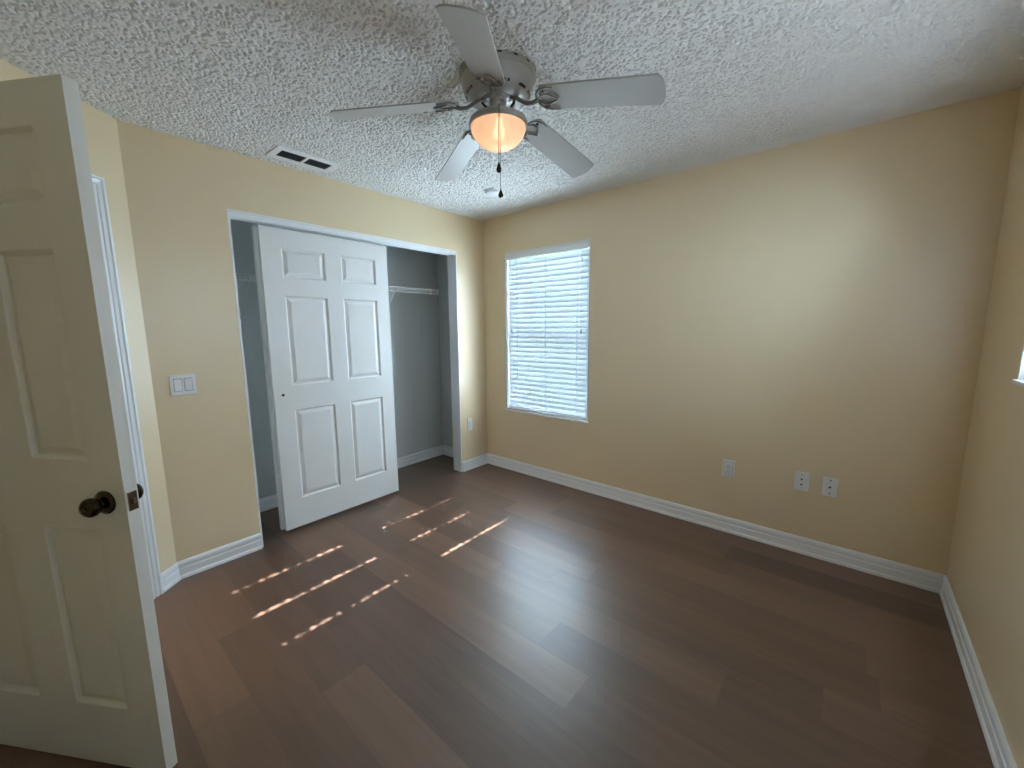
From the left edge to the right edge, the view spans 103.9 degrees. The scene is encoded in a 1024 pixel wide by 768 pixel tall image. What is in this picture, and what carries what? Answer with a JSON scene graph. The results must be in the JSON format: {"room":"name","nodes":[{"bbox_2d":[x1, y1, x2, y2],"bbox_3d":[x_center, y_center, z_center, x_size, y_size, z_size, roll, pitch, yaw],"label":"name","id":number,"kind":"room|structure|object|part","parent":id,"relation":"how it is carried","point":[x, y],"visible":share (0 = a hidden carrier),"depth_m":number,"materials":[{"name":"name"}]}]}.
{"room":"empty bedroom","nodes":[
{"label":"empty bedroom","id":0,"kind":"room"},
{"bbox_2d":[0,58,175,572],"bbox_3d":[-1.973,-0.006,1.524,0.115,2.440,1.215,-1,8,0],"label":"wall","id":1,"kind":"structure","parent":0,"point":[101,130],"depth_m":2.02,"materials":[{"name":"beige paint"}]},
{"bbox_2d":[91,174,163,598],"bbox_3d":[-1.906,0.145,1.589,0.018,2.121,0.886,-1,8,0],"label":"trim","id":2,"kind":"structure","parent":1,"relation":"attached to","point":[99,186],"depth_m":1.98,"materials":[{"name":"white paint"}]},
{"bbox_2d":[161,562,180,591],"bbox_3d":[-1.900,1.074,2.229,0.019,0.104,0.121,-1,8,0],"label":"baseboard","id":3,"kind":"structure","parent":1,"relation":"attached to","point":[170,576],"depth_m":2.23,"materials":[{"name":"white paint"}]},
{"bbox_2d":[116,119,486,561],"bbox_3d":[-1.156,-0.237,3.110,0.115,2.440,2.608,6,10,40],"label":"wall","id":4,"kind":"structure","parent":0,"point":[180,192],"depth_m":2.33,"materials":[{"name":"beige paint"}]},
{"bbox_2d":[169,374,196,395],"bbox_3d":[-1.832,0.004,2.233,0.014,0.114,0.116,6,10,40],"label":"light switch","id":5,"kind":"object","parent":4,"relation":"attached to","point":[184,384],"visible":1,"depth_m":2.23,"materials":[{"name":"white plastic"}]},
{"bbox_2d":[177,533,262,579],"bbox_3d":[-1.765,1.042,2.443,0.019,0.104,0.425,6,10,40],"label":"baseboard","id":6,"kind":"structure","parent":4,"relation":"attached to","point":[193,565],"depth_m":2.43,"materials":[{"name":"white paint"}]},
{"bbox_2d":[251,226,284,529],"bbox_3d":[-1.329,-0.039,2.993,0.033,2.024,0.900,6,10,40],"label":"door","id":7,"kind":"structure","parent":4,"relation":"in","point":[253,228],"depth_m":2.64,"materials":[{"name":"white paint"}]},
{"bbox_2d":[256,225,398,530],"bbox_3d":[-1.287,-0.037,2.976,0.035,2.024,0.900,6,10,40],"label":"door","id":8,"kind":"structure","parent":4,"relation":"in","point":[326,299],"depth_m":2.90,"materials":[{"name":"white paint"}]},
{"bbox_2d":[229,211,454,255],"bbox_3d":[-1.125,-1.097,3.034,0.108,0.030,1.753,6,10,40],"label":"trim","id":9,"kind":"structure","parent":4,"relation":"attached to","point":[233,215],"depth_m":2.80,"materials":[{"name":"white paint"}]},
{"bbox_2d":[227,209,462,546],"bbox_3d":[-1.116,-0.080,3.178,0.116,2.108,1.777,6,10,40],"label":"trim","id":10,"kind":"structure","parent":4,"relation":"attached to","point":[452,259],"depth_m":3.75,"materials":[{"name":"white paint"}]},
{"bbox_2d":[468,418,471,430],"bbox_3d":[-0.416,0.401,3.980,0.009,0.118,0.062,6,10,40],"label":"power outlet","id":11,"kind":"object","parent":4,"relation":"attached to","point":[470,419],"visible":1,"depth_m":3.98,"materials":[{"name":"white plastic"}]},
{"bbox_2d":[462,453,486,471],"bbox_3d":[-0.367,0.798,4.081,0.019,0.104,0.356,6,10,40],"label":"baseboard","id":12,"kind":"structure","parent":4,"relation":"attached to","point":[475,462],"depth_m":4.06,"materials":[{"name":"white paint"}]},
{"bbox_2d":[230,219,442,498],"bbox_3d":[-1.574,-0.292,3.530,0.100,2.440,2.500,6,10,40],"label":"wall","id":13,"kind":"structure","parent":0,"point":[414,318],"depth_m":4.00,"materials":[{"name":"grey paint"}]},
{"bbox_2d":[236,273,438,320],"bbox_3d":[-1.494,-0.655,3.256,0.308,0.334,2.054,6,10,40],"label":"wire shelf","id":14,"kind":"object","parent":13,"relation":"attached to","point":[250,277],"visible":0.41,"depth_m":3.58,"materials":[{"name":"white metal"}]},
{"bbox_2d":[259,445,442,511],"bbox_3d":[-1.516,0.869,3.657,0.019,0.104,2.305,6,10,40],"label":"baseboard","id":15,"kind":"structure","parent":13,"relation":"attached to","point":[269,502],"depth_m":4.16,"materials":[{"name":"white paint"}]},
{"bbox_2d":[436,254,452,446],"bbox_3d":[-0.575,-0.404,4.252,0.485,2.440,0.095,6,10,40],"label":"wall","id":16,"kind":"structure","parent":0,"point":[442,266],"depth_m":4.32,"materials":[{"name":"grey paint"}]},
{"bbox_2d":[443,445,452,456],"bbox_3d":[-0.600,0.759,4.372,0.485,0.104,0.019,6,10,40],"label":"baseboard","id":17,"kind":"structure","parent":16,"relation":"attached to","point":[447,450],"depth_m":4.46,"materials":[{"name":"white paint"}]},
{"bbox_2d":[0,455,993,767],"bbox_3d":[-0.880,1.254,1.687,4.574,0.120,5.060,6,10,40],"label":"floor","id":18,"kind":"structure","parent":0,"point":[487,615],"depth_m":1.78,"materials":[{"name":"brown wood"}]},
{"bbox_2d":[0,0,1023,219],"bbox_3d":[-0.905,-1.276,1.330,4.574,0.130,5.060,6,10,40],"label":"ceiling","id":19,"kind":"structure","parent":0,"point":[249,78],"depth_m":1.61,"materials":[{"name":"white paint"}]},
{"bbox_2d":[265,144,340,172],"bbox_3d":[-1.262,-1.365,2.435,0.190,0.016,0.370,6,10,40],"label":"ceiling vent","id":20,"kind":"object","parent":19,"relation":"in","point":[279,152],"visible":1,"depth_m":2.42,"materials":[{"name":"white plastic"}]},
{"bbox_2d":[483,187,499,196],"bbox_3d":[-0.148,-1.449,3.027,0.136,0.036,0.136,6,10,40],"label":"smoke detector","id":21,"kind":"object","parent":19,"relation":"attached to","point":[492,192],"visible":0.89,"depth_m":2.99,"materials":[{"name":"white plastic"}]},
{"bbox_2d":[330,4,665,197],"bbox_3d":[-0.023,-1.019,1.706,1.261,0.522,1.224,6,10,40],"label":"ceiling fan","id":22,"kind":"object","parent":19,"relation":"hanging from","point":[496,83],"visible":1,"depth_m":1.56,"materials":[{"name":"grey metal"}]},
{"bbox_3d":[-0.469,-1.085,1.588,0.470,0.110,0.134,-2,8,-11],"label":"blade","id":23,"kind":"part","parent":22,"relation":"part of","materials":[{"name":"grey laminate"}]},
{"bbox_3d":[-0.261,-1.149,2.031,0.134,0.110,0.470,-5,9,-29],"label":"blade","id":24,"kind":"part","parent":22,"relation":"part of","materials":[{"name":"grey laminate"}]},
{"bbox_3d":[-0.109,-1.042,1.254,0.134,0.110,0.470,0,8,7],"label":"blade","id":25,"kind":"part","parent":22,"relation":"part of","materials":[{"name":"grey laminate"}]},
{"bbox_3d":[-0.054,-0.997,1.599,0.003,0.241,0.088,-1,8,-1],"label":"pull chain","id":26,"kind":"part","parent":22,"relation":"part of","materials":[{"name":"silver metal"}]},
{"bbox_3d":[-0.057,-1.031,1.676,0.229,0.093,0.229,6,10,40],"label":"lamp shade","id":27,"kind":"part","parent":22,"relation":"part of","materials":[{"name":"white glass"}]},
{"bbox_3d":[-0.050,-0.947,1.606,0.003,0.341,0.088,-1,8,-4],"label":"pull chain","id":28,"kind":"part","parent":22,"relation":"part of","materials":[{"name":"silver metal"}]},
{"bbox_3d":[0.230,-1.146,1.970,0.134,0.110,0.470,7,11,43],"label":"blade","id":29,"kind":"part","parent":22,"relation":"part of","materials":[{"name":"grey laminate"}]},
{"bbox_3d":[0.323,-1.079,1.490,0.470,0.110,0.134,3,9,25],"label":"blade","id":30,"kind":"part","parent":22,"relation":"part of","materials":[{"name":"grey laminate"}]},
{"bbox_2d":[483,87,1020,574],"bbox_3d":[0.802,-0.278,3.264,4.274,2.440,0.160,6,10,40],"label":"wall","id":31,"kind":"structure","parent":0,"point":[817,307],"depth_m":2.40,"materials":[{"name":"beige paint"}]},
{"bbox_2d":[505,239,590,422],"bbox_3d":[0.328,-0.454,3.622,0.917,1.497,0.161,6,10,40],"label":"window","id":32,"kind":"structure","parent":31,"relation":"in","point":[506,261],"depth_m":3.78,"materials":[{"name":"white plastic"}]},
{"bbox_3d":[0.315,0.282,3.703,0.917,0.016,0.101,6,10,40],"label":"sill","id":33,"kind":"part","parent":32,"relation":"part of","materials":[{"name":"white paint"}]},
{"bbox_2d":[505,240,588,419],"bbox_3d":[0.298,-0.454,3.587,0.881,1.467,0.071,6,10,40],"label":"window blind","id":34,"kind":"object","parent":32,"relation":"attached to","point":[548,293],"visible":0.91,"depth_m":3.56,"materials":[{"name":"white plastic"}]},
{"bbox_3d":[0.049,-0.459,3.797,0.002,1.395,0.002,6,10,40],"label":"ladder cord","id":35,"kind":"part","parent":34,"relation":"part of","materials":[{"name":"white fabric"}]},
{"bbox_3d":[0.312,0.261,3.696,0.873,0.020,0.046,6,10,40],"label":"rail","id":36,"kind":"part","parent":34,"relation":"part of","materials":[{"name":"white plastic"}]},
{"bbox_3d":[0.546,-0.405,3.381,0.002,1.395,0.002,6,10,40],"label":"ladder cord","id":37,"kind":"part","parent":34,"relation":"part of","materials":[{"name":"white fabric"}]},
{"bbox_2d":[487,453,944,593],"bbox_3d":[1.000,0.915,3.155,3.314,0.104,0.019,6,10,40],"label":"baseboard","id":38,"kind":"structure","parent":31,"relation":"attached to","point":[924,579],"depth_m":2.66,"materials":[{"name":"white paint"}]},
{"bbox_2d":[722,459,734,477],"bbox_3d":[1.466,0.572,2.712,0.074,0.118,0.009,6,10,40],"label":"power outlet","id":39,"kind":"object","parent":31,"relation":"attached to","point":[728,470],"visible":1,"depth_m":2.71,"materials":[{"name":"white plastic"}]},
{"bbox_2d":[794,471,809,491],"bbox_3d":[1.772,0.596,2.452,0.072,0.116,0.012,6,10,40],"label":"wall jack","id":40,"kind":"object","parent":31,"relation":"attached to","point":[801,481],"visible":1,"depth_m":2.45,"materials":[{"name":"white plastic"}]},
{"bbox_2d":[822,476,838,497],"bbox_3d":[1.877,0.609,2.365,0.072,0.116,0.012,6,10,40],"label":"wall jack","id":41,"kind":"object","parent":31,"relation":"attached to","point":[830,485],"visible":1,"depth_m":2.36,"materials":[{"name":"white plastic"}]},
{"bbox_2d":[947,84,1023,767],"bbox_3d":[1.200,0.098,0.573,0.160,2.440,3.480,6,10,40],"label":"wall","id":42,"kind":"structure","parent":0,"point":[985,571],"depth_m":1.59,"materials":[{"name":"beige paint"}]},
{"bbox_2d":[939,575,1017,767],"bbox_3d":[1.143,1.247,0.793,0.019,0.104,3.480,6,10,40],"label":"baseboard","id":43,"kind":"structure","parent":42,"relation":"attached to","point":[997,743],"depth_m":1.50,"materials":[{"name":"white paint"}]},
{"bbox_2d":[1012,344,1023,387],"bbox_3d":[1.665,-0.411,1.086,0.161,0.924,0.742,6,10,40],"label":"window","id":44,"kind":"structure","parent":42,"relation":"in","point":[1020,381],"depth_m":1.45,"materials":[{"name":"white plastic"}]},
{"bbox_3d":[1.646,0.036,1.168,0.101,0.016,0.742,6,10,40],"label":"sill","id":45,"kind":"part","parent":44,"relation":"part of","materials":[{"name":"white paint"}]},
{"bbox_3d":[-2.371,0.074,0.984,3.000,2.440,2.340,6,10,40],"label":"wall","id":46,"kind":"structure","parent":0,"visible":0},
{"bbox_2d":[0,74,177,767],"bbox_3d":[-1.484,0.231,1.204,0.783,2.032,0.154,1,8,9],"label":"door","id":47,"kind":"structure","parent":46,"relation":"in","point":[82,675],"depth_m":1.17,"materials":[{"name":"white paint"}]},
{"bbox_3d":[-1.179,0.346,1.133,0.070,0.070,0.055,1,8,9],"label":"knob","id":48,"kind":"part","parent":47,"relation":"part of","materials":[{"name":"brown metal"}]},
{"bbox_3d":[-1.105,0.340,1.168,0.003,0.056,0.025,1,8,9],"label":"latch plate","id":49,"kind":"part","parent":47,"relation":"part of","materials":[{"name":"brown metal"}]},
{"bbox_3d":[-1.166,0.333,1.221,0.070,0.070,0.055,1,8,9],"label":"knob","id":50,"kind":"part","parent":47,"relation":"part of","materials":[{"name":"brown metal"}]}
]}

